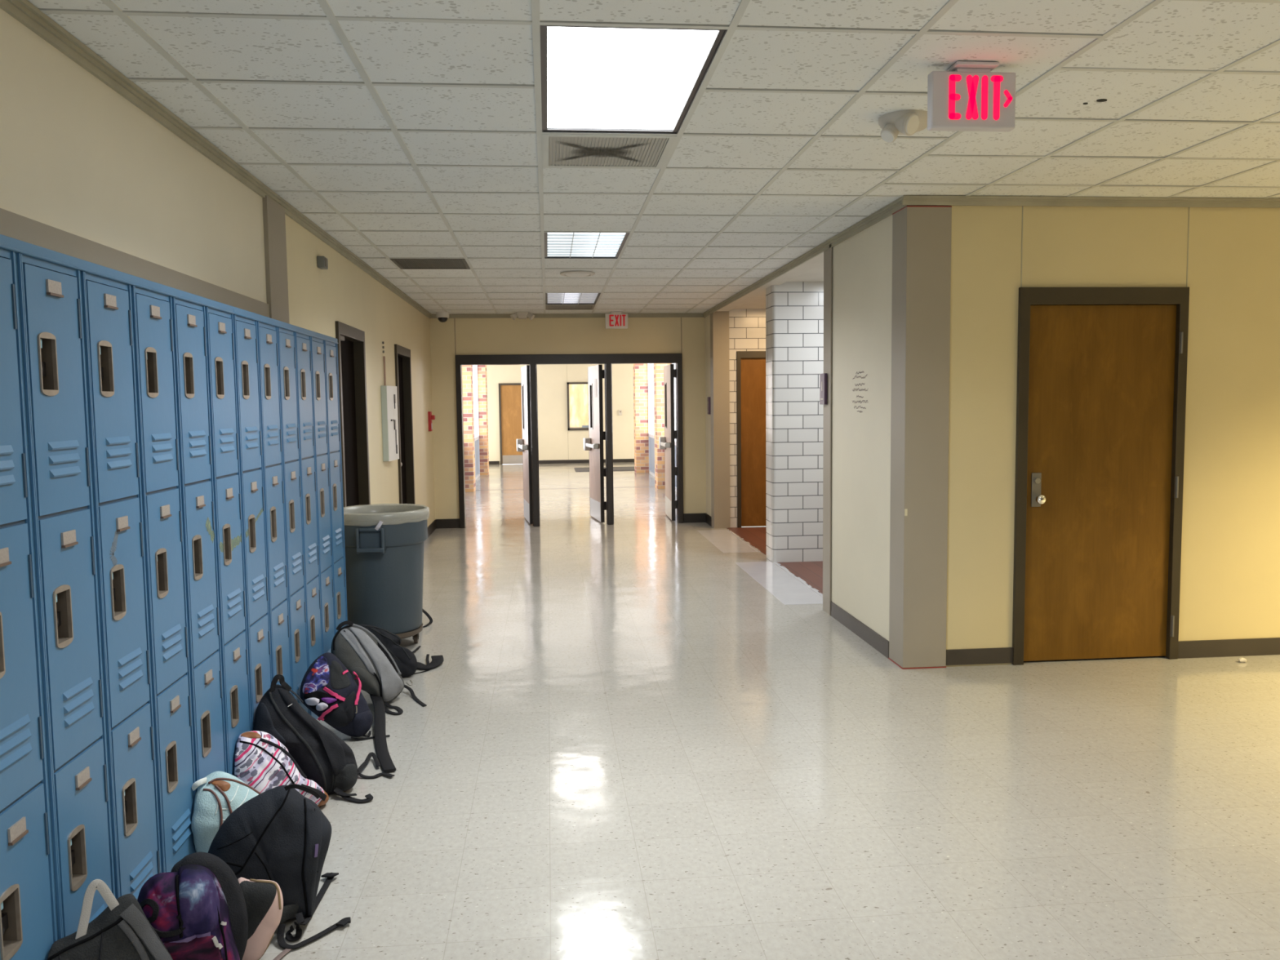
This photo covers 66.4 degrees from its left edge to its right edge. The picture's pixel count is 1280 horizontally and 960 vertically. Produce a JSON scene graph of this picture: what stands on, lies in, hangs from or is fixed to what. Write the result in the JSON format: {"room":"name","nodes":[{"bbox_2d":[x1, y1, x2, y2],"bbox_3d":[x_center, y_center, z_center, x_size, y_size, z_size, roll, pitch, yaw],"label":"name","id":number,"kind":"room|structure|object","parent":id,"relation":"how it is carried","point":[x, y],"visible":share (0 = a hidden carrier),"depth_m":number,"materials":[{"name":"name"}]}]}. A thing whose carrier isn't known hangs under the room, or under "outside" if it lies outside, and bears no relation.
{"room":"school corridor","nodes":[
{"label":"school corridor","id":0,"kind":"room"},
{"bbox_2d":[0,8,435,526],"bbox_3d":[-1.899,-0.146,3.738,0.158,2.900,17.800,-1,5,-5],"label":"wall","id":1,"kind":"structure","parent":0,"point":[77,157],"depth_m":3.81,"materials":[{"name":"paint"}]},
{"bbox_2d":[0,195,289,324],"bbox_3d":[-1.476,0.235,0.242,0.022,2.680,10.722,-1,5,-5],"label":"trim","id":2,"kind":"structure","parent":1,"relation":"attached to","point":[14,225],"depth_m":3.90,"materials":[{"name":"beige paint"}]},
{"bbox_2d":[316,256,328,269],"bbox_3d":[-2.063,-1.412,6.354,0.049,0.073,0.110,-1,5,-5],"label":"wall sensor","id":3,"kind":"object","parent":1,"relation":"attached to","point":[322,261],"visible":1,"depth_m":6.30,"materials":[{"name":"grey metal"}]},
{"bbox_2d":[334,320,370,508],"bbox_3d":[-2.206,-0.063,7.378,0.142,2.170,0.990,-1,5,-5],"label":"door","id":4,"kind":"structure","parent":1,"relation":"in","point":[351,340],"depth_m":7.66,"materials":[{"name":"brown paint"}]},
{"bbox_2d":[383,355,386,385],"bbox_3d":[-2.292,-0.977,8.774,0.015,0.265,0.015,-3,5,-28],"label":"conduit","id":5,"kind":"object","parent":1,"relation":"attached to","point":[384,375],"visible":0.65,"depth_m":8.77,"materials":[{"name":"beige metal"}]},
{"bbox_2d":[380,385,399,461],"bbox_3d":[-2.261,-0.514,8.849,0.083,0.670,0.410,-1,5,-5],"label":"electrical panel","id":6,"kind":"object","parent":1,"relation":"attached to","point":[388,393],"visible":1,"depth_m":8.71,"materials":[{"name":"grey metal"}]},
{"bbox_2d":[394,344,415,505],"bbox_3d":[-2.454,-0.267,9.998,0.142,2.170,0.970,-1,5,-5],"label":"door","id":7,"kind":"structure","parent":1,"relation":"in","point":[402,354],"depth_m":10.36,"materials":[{"name":"brown paint"}]},
{"bbox_2d":[424,519,435,541],"bbox_3d":[-2.298,0.828,9.126,0.008,0.120,6.880,-1,5,-5],"label":"baseboard","id":8,"kind":"structure","parent":1,"relation":"attached to","point":[432,526],"depth_m":12.05,"materials":[{"name":"black plastic"}]},
{"bbox_2d":[427,411,435,431],"bbox_3d":[-2.568,-0.723,12.052,0.078,0.240,0.120,-1,5,-5],"label":"fire alarm","id":9,"kind":"object","parent":1,"relation":"attached to","point":[430,417],"visible":1,"depth_m":12.00,"materials":[{"name":"red plastic"}]},
{"bbox_2d":[0,0,1279,318],"bbox_3d":[2.882,-1.473,4.012,9.462,0.052,17.650,-1,5,-5],"label":"trim","id":10,"kind":"structure","parent":1,"relation":"attached to","point":[23,11],"depth_m":5.56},
{"bbox_2d":[462,364,475,492],"bbox_3d":[-3.237,-1.186,17.761,0.393,2.800,0.450,-1,5,-5],"label":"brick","id":11,"kind":"object","parent":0,"point":[467,370],"visible":0.29,"depth_m":17.59,"materials":[{"name":"beige brick"}]},
{"bbox_2d":[472,364,488,475],"bbox_3d":[-3.631,-1.510,21.930,0.393,2.800,0.450,-1,5,-5],"label":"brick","id":12,"kind":"object","parent":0,"point":[482,369],"visible":0.36,"depth_m":21.74,"materials":[{"name":"beige brick"}]},
{"bbox_2d":[486,364,634,464],"bbox_3d":[-1.949,-1.846,25.941,13.000,2.800,0.152,-1,5,-5],"label":"wall","id":13,"kind":"structure","parent":0,"point":[556,442],"depth_m":25.86,"materials":[{"name":"paint"}]},
{"bbox_2d":[498,382,522,464],"bbox_3d":[-3.248,-1.482,25.787,0.910,2.130,0.090,-1,5,-5],"label":"door","id":14,"kind":"structure","parent":13,"relation":"in","point":[509,394],"depth_m":25.75,"materials":[{"name":"brown wood"}]},
{"bbox_2d":[488,458,634,464],"bbox_3d":[-1.925,-0.489,25.966,13.000,0.090,0.015,-1,5,-5],"label":"baseboard","id":15,"kind":"structure","parent":13,"relation":"attached to","point":[562,461],"depth_m":25.97,"materials":[{"name":"black plastic"}]},
{"bbox_2d":[566,382,588,430],"bbox_3d":[-1.613,-1.950,25.870,0.620,1.270,0.040,-1,5,-5],"label":"window","id":16,"kind":"structure","parent":13,"relation":"in","point":[577,392],"depth_m":25.87,"materials":[{"name":"glass"}]},
{"bbox_2d":[429,313,706,519],"bbox_3d":[-0.855,-0.863,12.671,3.920,2.900,0.152,-1,5,-5],"label":"wall","id":17,"kind":"structure","parent":0,"point":[451,338],"depth_m":12.52,"materials":[{"name":"beige paint"}]},
{"bbox_2d":[516,364,533,524],"bbox_3d":[-1.523,-0.483,13.091,0.191,2.068,0.896,-2,5,-14],"label":"door","id":18,"kind":"structure","parent":17,"relation":"in","point":[523,445],"depth_m":12.92,"materials":[{"name":"white metal"}]},
{"bbox_2d":[455,353,683,528],"bbox_3d":[-0.892,-0.515,12.670,2.897,2.208,0.180,-1,5,-5],"label":"door frame","id":19,"kind":"structure","parent":17,"relation":"attached to","point":[532,360],"depth_m":12.57,"materials":[{"name":"black paint"}]},
{"bbox_2d":[435,513,711,528],"bbox_3d":[-0.856,0.546,12.479,3.512,0.120,0.450,-1,5,-5],"label":"baseboard","id":20,"kind":"structure","parent":17,"relation":"attached to","point":[687,517],"depth_m":12.57,"materials":[{"name":"black plastic"}]},
{"bbox_2d":[583,364,606,522],"bbox_3d":[-0.602,-0.501,13.177,0.191,2.068,0.896,-2,5,-14],"label":"door","id":21,"kind":"structure","parent":17,"relation":"in","point":[593,443],"depth_m":13.04,"materials":[{"name":"white metal"}]},
{"bbox_2d":[593,378,596,396],"bbox_3d":[-0.593,-1.222,12.984,0.002,0.240,0.200,-2,5,-13],"label":"paper notice","id":22,"kind":"object","parent":21,"relation":"attached to","point":[594,380],"visible":1,"depth_m":12.97,"materials":[{"name":"white paper"}]},
{"bbox_2d":[658,364,677,520],"bbox_3d":[0.390,-0.520,13.271,0.181,2.068,0.895,-1,5,-5],"label":"door","id":23,"kind":"structure","parent":17,"relation":"in","point":[667,442],"depth_m":13.03,"materials":[{"name":"white metal"}]},
{"bbox_2d":[633,364,654,473],"bbox_3d":[0.126,-1.567,22.080,0.495,2.800,0.450,-1,5,-5],"label":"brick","id":24,"kind":"object","parent":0,"point":[640,371],"visible":0.43,"depth_m":21.87,"materials":[{"name":"beige brick"}]},
{"bbox_2d":[27,0,1279,314],"bbox_3d":[2.930,-1.577,4.008,9.762,0.165,17.850,-1,5,-5],"label":"ceiling","id":25,"kind":"structure","parent":0,"point":[1173,34],"depth_m":3.98,"materials":[{"name":"tile"}]},
{"bbox_2d":[435,311,448,322],"bbox_3d":[-2.440,-2.036,12.083,0.164,0.171,0.164,-1,5,-5],"label":"dome camera","id":26,"kind":"object","parent":25,"relation":"attached to","point":[442,317],"visible":0.98,"depth_m":12.03,"materials":[{"name":"white plastic"}]},
{"bbox_2d":[510,311,534,319],"bbox_3d":[-1.468,-2.069,12.205,0.302,0.148,0.137,-1,5,-5],"label":"emergency light","id":27,"kind":"object","parent":25,"relation":"attached to","point":[522,315],"visible":0.97,"depth_m":12.16,"materials":[{"name":"grey plastic"}]},
{"bbox_2d":[560,271,595,277],"bbox_3d":[-0.550,-1.805,8.603,0.310,0.030,0.310,-1,5,-5],"label":"ceiling speaker","id":28,"kind":"object","parent":25,"relation":"attached to","point":[569,273],"visible":1,"depth_m":8.53,"materials":[{"name":"grey plastic"}]},
{"bbox_2d":[604,311,627,328],"bbox_3d":[-0.296,-2.014,12.331,0.285,0.205,0.105,-1,5,-5],"label":"exit sign","id":29,"kind":"object","parent":25,"relation":"hanging from","point":[614,320],"visible":1,"depth_m":12.31,"materials":[{"name":"white plastic"}]},
{"bbox_2d":[38,0,1279,314],"bbox_3d":[2.881,-1.502,4.010,9.438,0.008,17.650,-1,5,-5],"label":"grid","id":30,"kind":"object","parent":25,"relation":"attached to","point":[535,22],"visible":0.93,"depth_m":4.08,"materials":[{"name":"white metal"}]},
{"bbox_2d":[390,258,470,269],"bbox_3d":[-1.689,-1.754,7.925,0.576,0.010,0.576,-1,5,-5],"label":"return grille","id":31,"kind":"object","parent":30,"relation":"attached to","point":[403,264],"visible":1,"depth_m":7.93,"materials":[{"name":"grey metal"}]},
{"bbox_2d":[545,304,595,310],"bbox_3d":[-0.832,-2.055,11.609,0.576,0.010,0.576,-1,5,-5],"label":"air diffuser","id":32,"kind":"object","parent":30,"relation":"attached to","point":[548,307],"visible":1,"depth_m":11.62,"materials":[{"name":"grey metal"}]},
{"bbox_2d":[545,293,600,304],"bbox_3d":[-0.748,-2.037,10.712,0.576,0.105,1.176,-1,5,-5],"label":"ceiling light","id":33,"kind":"object","parent":30,"relation":"attached to","point":[550,298],"visible":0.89,"depth_m":10.76,"materials":[{"name":"white plastic"}]},
{"bbox_2d":[544,232,629,258],"bbox_3d":[-0.410,-1.759,7.139,0.576,0.105,1.176,-1,5,-5],"label":"ceiling light","id":34,"kind":"object","parent":30,"relation":"attached to","point":[557,245],"visible":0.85,"depth_m":7.15,"materials":[{"name":"white plastic"}]},
{"bbox_2d":[542,133,676,168],"bbox_3d":[-0.156,-1.499,4.463,0.576,0.010,0.576,-1,5,-5],"label":"air diffuser","id":35,"kind":"object","parent":30,"relation":"attached to","point":[559,150],"visible":1,"depth_m":4.44,"materials":[{"name":"grey metal"}]},
{"bbox_2d":[539,25,727,133],"bbox_3d":[-0.072,-1.481,3.565,0.576,0.105,1.176,-1,5,-5],"label":"ceiling light","id":36,"kind":"object","parent":30,"relation":"attached to","point":[594,79],"visible":0.82,"depth_m":3.47,"materials":[{"name":"white plastic"}]},
{"bbox_2d":[878,109,927,142],"bbox_3d":[1.081,-1.449,3.984,0.219,0.153,0.227,-1,5,-5],"label":"emergency light","id":37,"kind":"object","parent":25,"relation":"attached to","point":[907,122],"visible":1,"depth_m":3.91,"materials":[{"name":"grey plastic"}]},
{"bbox_2d":[927,61,1015,132],"bbox_3d":[1.147,-1.321,3.383,0.301,0.214,0.105,-1,5,-5],"label":"exit sign","id":38,"kind":"object","parent":25,"relation":"hanging from","point":[966,96],"visible":1,"depth_m":3.36,"materials":[{"name":"grey plastic"}]},
{"bbox_2d":[653,363,671,489],"bbox_3d":[0.526,-1.243,17.911,0.485,2.800,0.450,-1,5,-5],"label":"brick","id":39,"kind":"object","parent":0,"point":[659,400],"visible":0.21,"depth_m":17.72,"materials":[{"name":"beige brick"}]},
{"bbox_2d":[671,363,676,491],"bbox_3d":[0.795,-1.082,15.834,0.080,2.800,3.810,-1,5,-5],"label":"window","id":40,"kind":"structure","parent":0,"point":[672,363],"depth_m":17.62,"materials":[{"name":"glass"}]},
{"bbox_2d":[710,311,729,528],"bbox_3d":[1.002,-0.745,12.220,0.201,2.690,0.215,-1,5,-5],"label":"pillar","id":41,"kind":"structure","parent":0,"point":[719,320],"depth_m":12.12,"materials":[{"name":"beige paint"}]},
{"bbox_2d":[728,308,765,527],"bbox_3d":[2.077,-0.809,12.294,1.955,2.780,0.140,-1,5,-5],"label":"wall","id":42,"kind":"structure","parent":0,"point":[747,326],"depth_m":12.09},
{"bbox_2d":[736,351,766,527],"bbox_3d":[1.700,-0.508,12.244,0.997,2.198,0.095,-1,5,-5],"label":"door","id":43,"kind":"structure","parent":42,"relation":"in","point":[750,365],"depth_m":12.20,"materials":[{"name":"orange wood"}]},
{"bbox_2d":[258,462,1279,959],"bbox_3d":[2.348,0.659,11.607,11.200,0.055,32.500,-1,5,-5],"label":"floor","id":44,"kind":"structure","parent":0,"point":[624,744],"depth_m":4.05,"materials":[{"name":"tile"}]},
{"bbox_2d":[0,248,62,959],"bbox_3d":[-1.512,0.461,2.136,0.271,1.932,0.306,-1,5,-5],"label":"locker","id":45,"kind":"object","parent":44,"relation":"on","point":[30,915],"visible":1,"depth_m":2.20,"materials":[{"name":"blue metal"}]},
{"bbox_2d":[0,234,235,314],"bbox_3d":[-1.597,-0.575,2.813,0.273,0.030,1.828,-1,5,-5],"label":"topper","id":46,"kind":"object","parent":45,"relation":"on","point":[8,243],"visible":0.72,"depth_m":2.63,"materials":[{"name":"blue metal"}]},
{"bbox_2d":[20,253,119,937],"bbox_3d":[-1.541,0.438,2.441,0.271,1.932,0.306,-1,5,-5],"label":"locker","id":47,"kind":"object","parent":44,"relation":"on","point":[54,295],"visible":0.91,"depth_m":2.43,"materials":[{"name":"blue metal"}]},
{"bbox_2d":[47,879,173,959],"bbox_3d":[-1.283,1.183,2.365,0.298,0.444,0.130,-5,6,-40],"label":"tote bag","id":48,"kind":"object","parent":44,"relation":"on","point":[122,931],"visible":1,"depth_m":2.35,"materials":[{"name":"grey fabric"}]},
{"bbox_2d":[84,271,164,899],"bbox_3d":[-1.570,0.414,2.746,0.271,1.932,0.306,-1,5,-5],"label":"locker","id":49,"kind":"object","parent":44,"relation":"on","point":[110,305],"visible":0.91,"depth_m":2.74,"materials":[{"name":"blue metal"}]},
{"bbox_2d":[133,285,197,872],"bbox_3d":[-1.599,0.390,3.051,0.271,1.932,0.306,-1,5,-5],"label":"locker","id":50,"kind":"object","parent":44,"relation":"on","point":[155,316],"visible":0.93,"depth_m":3.05,"materials":[{"name":"blue metal"}]},
{"bbox_2d":[137,852,248,959],"bbox_3d":[-1.193,1.203,2.602,0.282,0.366,0.216,-3,5,-23],"label":"backpack","id":51,"kind":"object","parent":44,"relation":"on","point":[197,908],"visible":0.93,"depth_m":2.56,"materials":[{"name":"fabric"}]},
{"bbox_2d":[174,297,229,780],"bbox_3d":[-1.628,0.366,3.357,0.271,1.932,0.306,-1,5,-5],"label":"locker","id":52,"kind":"object","parent":44,"relation":"on","point":[191,318],"visible":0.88,"depth_m":3.35,"materials":[{"name":"blue metal"}]},
{"bbox_2d":[191,771,260,853],"bbox_3d":[-1.397,1.135,3.307,0.262,0.308,0.186,-5,6,-43],"label":"backpack","id":53,"kind":"object","parent":44,"relation":"on","point":[218,794],"visible":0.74,"depth_m":3.22,"materials":[{"name":"green fabric"}]},
{"bbox_2d":[207,306,253,775],"bbox_3d":[-1.657,0.343,3.662,0.271,1.932,0.306,-1,5,-5],"label":"locker","id":54,"kind":"object","parent":44,"relation":"on","point":[221,325],"visible":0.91,"depth_m":3.66,"materials":[{"name":"blue metal"}]},
{"bbox_2d":[235,315,273,730],"bbox_3d":[-1.685,0.319,3.967,0.271,1.932,0.306,-1,5,-5],"label":"locker","id":55,"kind":"object","parent":44,"relation":"on","point":[247,337],"visible":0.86,"depth_m":3.96,"materials":[{"name":"blue metal"}]},
{"bbox_2d":[233,306,338,343],"bbox_3d":[-1.771,-0.718,4.645,0.273,0.030,1.860,-1,5,-5],"label":"topper","id":56,"kind":"object","parent":55,"relation":"on","point":[238,312],"visible":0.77,"depth_m":4.38,"materials":[{"name":"blue metal"}]},
{"bbox_2d":[237,876,283,959],"bbox_3d":[-1.094,1.251,2.780,0.150,0.243,0.068,-2,5,-15],"label":"bag","id":57,"kind":"object","parent":44,"relation":"on","point":[264,900],"visible":0.8,"depth_m":2.76,"materials":[{"name":"pink fabric"}]},
{"bbox_2d":[258,321,293,696],"bbox_3d":[-1.714,0.295,4.272,0.271,1.932,0.306,-1,5,-5],"label":"locker","id":58,"kind":"object","parent":44,"relation":"on","point":[269,348],"visible":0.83,"depth_m":4.27,"materials":[{"name":"blue metal"}]},
{"bbox_2d":[208,783,351,959],"bbox_3d":[-1.044,1.139,2.992,0.377,0.431,0.454,3,6,41],"label":"backpack","id":59,"kind":"object","parent":44,"relation":"on","point":[280,835],"visible":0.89,"depth_m":2.94,"materials":[{"name":"fabric"}]},
{"bbox_2d":[234,730,328,806],"bbox_3d":[-1.387,1.124,3.763,0.361,0.346,0.193,-4,6,-37],"label":"backpack","id":60,"kind":"object","parent":44,"relation":"on","point":[262,762],"visible":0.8,"depth_m":3.68,"materials":[{"name":"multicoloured fabric"}]},
{"bbox_2d":[279,328,311,715],"bbox_3d":[-1.743,0.272,4.577,0.271,1.932,0.306,-1,5,-5],"label":"locker","id":61,"kind":"object","parent":44,"relation":"on","point":[287,339],"visible":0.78,"depth_m":4.58,"materials":[{"name":"blue metal"}]},
{"bbox_2d":[296,332,324,719],"bbox_3d":[-1.772,0.248,4.883,0.271,1.932,0.306,-1,5,-5],"label":"locker","id":62,"kind":"object","parent":44,"relation":"on","point":[304,349],"visible":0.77,"depth_m":4.88,"materials":[{"name":"blue metal"}]},
{"bbox_2d":[253,674,394,803],"bbox_3d":[-1.235,1.023,4.001,0.400,0.506,0.599,3,6,39],"label":"backpack","id":63,"kind":"object","parent":44,"relation":"on","point":[326,759],"visible":0.94,"depth_m":3.90,"materials":[{"name":"black fabric"}]},
{"bbox_2d":[311,337,336,653],"bbox_3d":[-1.801,0.224,5.188,0.271,1.932,0.306,-1,5,-5],"label":"locker","id":64,"kind":"object","parent":44,"relation":"on","point":[319,360],"visible":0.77,"depth_m":5.19,"materials":[{"name":"blue metal"}]},
{"bbox_2d":[325,341,347,631],"bbox_3d":[-1.830,0.200,5.493,0.271,1.932,0.306,-1,5,-5],"label":"locker","id":65,"kind":"object","parent":44,"relation":"on","point":[331,348],"visible":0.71,"depth_m":5.50,"materials":[{"name":"blue metal"}]},
{"bbox_2d":[300,652,390,740],"bbox_3d":[-1.409,1.024,4.625,0.374,0.411,0.228,-4,6,-37],"label":"backpack","id":66,"kind":"object","parent":44,"relation":"on","point":[328,689],"visible":1,"depth_m":4.56,"materials":[{"name":"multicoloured fabric"}]},
{"bbox_2d":[330,620,426,772],"bbox_3d":[-1.183,0.986,4.792,0.453,0.454,1.171,-3,5,-29],"label":"backpack","id":67,"kind":"object","parent":44,"relation":"on","point":[357,647],"visible":0.96,"depth_m":5.09,"materials":[{"name":"grey fabric"}]},
{"bbox_2d":[358,624,443,677],"bbox_3d":[-1.391,0.973,5.953,0.377,0.304,0.753,1,5,19],"label":"backpack","id":68,"kind":"object","parent":44,"relation":"on","point":[405,660],"visible":0.62,"depth_m":5.67,"materials":[{"name":"black fabric"}]},
{"bbox_2d":[395,622,422,643],"bbox_3d":[-1.683,1.029,6.429,0.504,0.127,0.504,-1,5,-5],"label":"dolly","id":69,"kind":"object","parent":44,"relation":"on","point":[415,633],"visible":0.15,"depth_m":6.33,"materials":[{"name":"brown"}]},
{"bbox_2d":[343,505,428,634],"bbox_3d":[-1.689,0.582,6.394,0.615,0.777,0.615,3,6,42],"label":"trash can","id":70,"kind":"object","parent":69,"relation":"on","point":[384,566],"visible":0.89,"depth_m":6.17,"materials":[{"name":"grey plastic"}]},
{"bbox_2d":[374,520,382,530],"bbox_3d":[-1.692,0.262,6.359,0.631,0.156,0.651,-1,5,-5],"label":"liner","id":71,"kind":"object","parent":70,"relation":"on","point":[379,525],"visible":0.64,"depth_m":6.04,"materials":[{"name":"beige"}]},
{"bbox_2d":[422,608,432,627],"bbox_3d":[-1.673,0.803,7.112,0.394,0.468,0.280,1,5,24],"label":"backpack","id":72,"kind":"object","parent":44,"relation":"on","point":[428,616],"visible":0.1,"depth_m":7.08,"materials":[{"name":"black fabric"}]},
{"bbox_2d":[472,364,479,480],"bbox_3d":[-3.441,-1.340,19.745,0.080,2.800,4.010,-1,5,-5],"label":"window","id":73,"kind":"structure","parent":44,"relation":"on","point":[475,366],"depth_m":21.63,"materials":[{"name":"clear glass"}]},
{"bbox_2d":[573,466,634,471],"bbox_3d":[-0.422,-0.271,23.463,2.280,0.012,1.300,-1,5,-5],"label":"floor mat","id":74,"kind":"object","parent":44,"relation":"on","point":[615,468],"visible":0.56,"depth_m":23.26,"materials":[{"name":"grey"}]},
{"bbox_2d":[647,364,654,476],"bbox_3d":[0.401,-1.406,20.002,0.080,2.800,3.810,-1,5,-5],"label":"window","id":75,"kind":"structure","parent":44,"relation":"on","point":[651,436],"depth_m":21.79,"materials":[{"name":"clear glass"}]},
{"bbox_2d":[1238,657,1247,662],"bbox_3d":[3.570,1.066,5.790,0.051,0.027,0.036,-1,5,-5],"label":"paper scrap","id":76,"kind":"object","parent":44,"relation":"on","point":[1241,660],"visible":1,"depth_m":5.78,"materials":[{"name":"white paper"}]},
{"bbox_2d":[717,252,823,311],"bbox_3d":[1.222,-1.993,9.597,0.190,0.215,4.870,-1,5,-5],"label":"beam","id":77,"kind":"structure","parent":0,"point":[817,260],"depth_m":9.00,"materials":[{"name":"paint"}]},
{"bbox_2d":[765,281,823,562],"bbox_3d":[2.283,-0.606,9.690,2.035,2.780,0.300,-1,5,-5],"label":"wall","id":78,"kind":"structure","parent":0,"point":[794,310],"depth_m":9.48,"materials":[{"name":"white brick"}]},
{"bbox_2d":[704,214,892,640],"bbox_3d":[1.249,-0.629,9.383,0.150,2.900,7.110,-1,5,-5],"label":"wall","id":79,"kind":"structure","parent":0,"point":[862,264],"depth_m":6.42,"materials":[{"name":"paint"}]},
{"bbox_2d":[706,396,711,414],"bbox_3d":[0.875,-0.943,12.401,0.024,0.220,0.120,-1,5,-5],"label":"room sign","id":80,"kind":"object","parent":79,"relation":"attached to","point":[708,397],"visible":1,"depth_m":12.35,"materials":[{"name":"purple plastic"}]},
{"bbox_2d":[852,371,867,412],"bbox_3d":[1.448,-0.579,6.434,0.002,0.276,0.323,-1,5,-5],"label":"wall lettering","id":81,"kind":"object","parent":79,"relation":"attached to","point":[859,371],"depth_m":6.43,"materials":[{"name":"grey"}]},
{"bbox_2d":[822,244,832,615],"bbox_3d":[1.451,-0.353,7.190,0.164,2.690,0.205,-1,5,-5],"label":"strip","id":82,"kind":"object","parent":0,"point":[828,254],"visible":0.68,"depth_m":7.16,"materials":[{"name":"beige paint"}]},
{"bbox_2d":[819,373,826,404],"bbox_3d":[1.352,-0.671,7.204,0.024,0.227,0.120,-1,5,-5],"label":"room sign","id":83,"kind":"object","parent":82,"relation":"attached to","point":[823,377],"visible":1,"depth_m":7.17,"materials":[{"name":"purple plastic"}]},
{"bbox_2d":[888,195,951,669],"bbox_3d":[1.643,-0.347,5.748,0.268,2.900,0.244,-1,5,-5],"label":"pillar corner","id":84,"kind":"structure","parent":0,"point":[921,234],"depth_m":5.66,"materials":[{"name":"beige paint"}]},
{"bbox_2d":[904,508,907,515],"bbox_3d":[1.541,0.188,5.659,0.015,0.040,0.004,-1,5,-5],"label":"tag","id":85,"kind":"object","parent":84,"relation":"attached to","point":[905,509],"visible":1,"depth_m":5.66,"materials":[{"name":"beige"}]},
{"bbox_2d":[946,205,1279,666],"bbox_3d":[4.683,-0.404,5.995,5.950,2.900,0.146,-1,5,-5],"label":"wall","id":86,"kind":"structure","parent":0,"point":[1228,259],"depth_m":5.74,"materials":[{"name":"yellow paint"}]},
{"bbox_2d":[830,601,1279,665],"bbox_3d":[4.435,0.943,6.734,5.958,0.105,1.471,-1,5,-5],"label":"baseboard","id":87,"kind":"structure","parent":86,"relation":"attached to","point":[1266,646],"depth_m":5.92,"materials":[{"name":"plastic"}]},
{"bbox_2d":[1011,287,1189,665],"bbox_3d":[2.707,-0.018,5.785,1.031,2.212,0.151,-1,5,-5],"label":"door","id":88,"kind":"structure","parent":86,"relation":"in","point":[1102,371],"depth_m":5.77,"materials":[{"name":"brown wood"}]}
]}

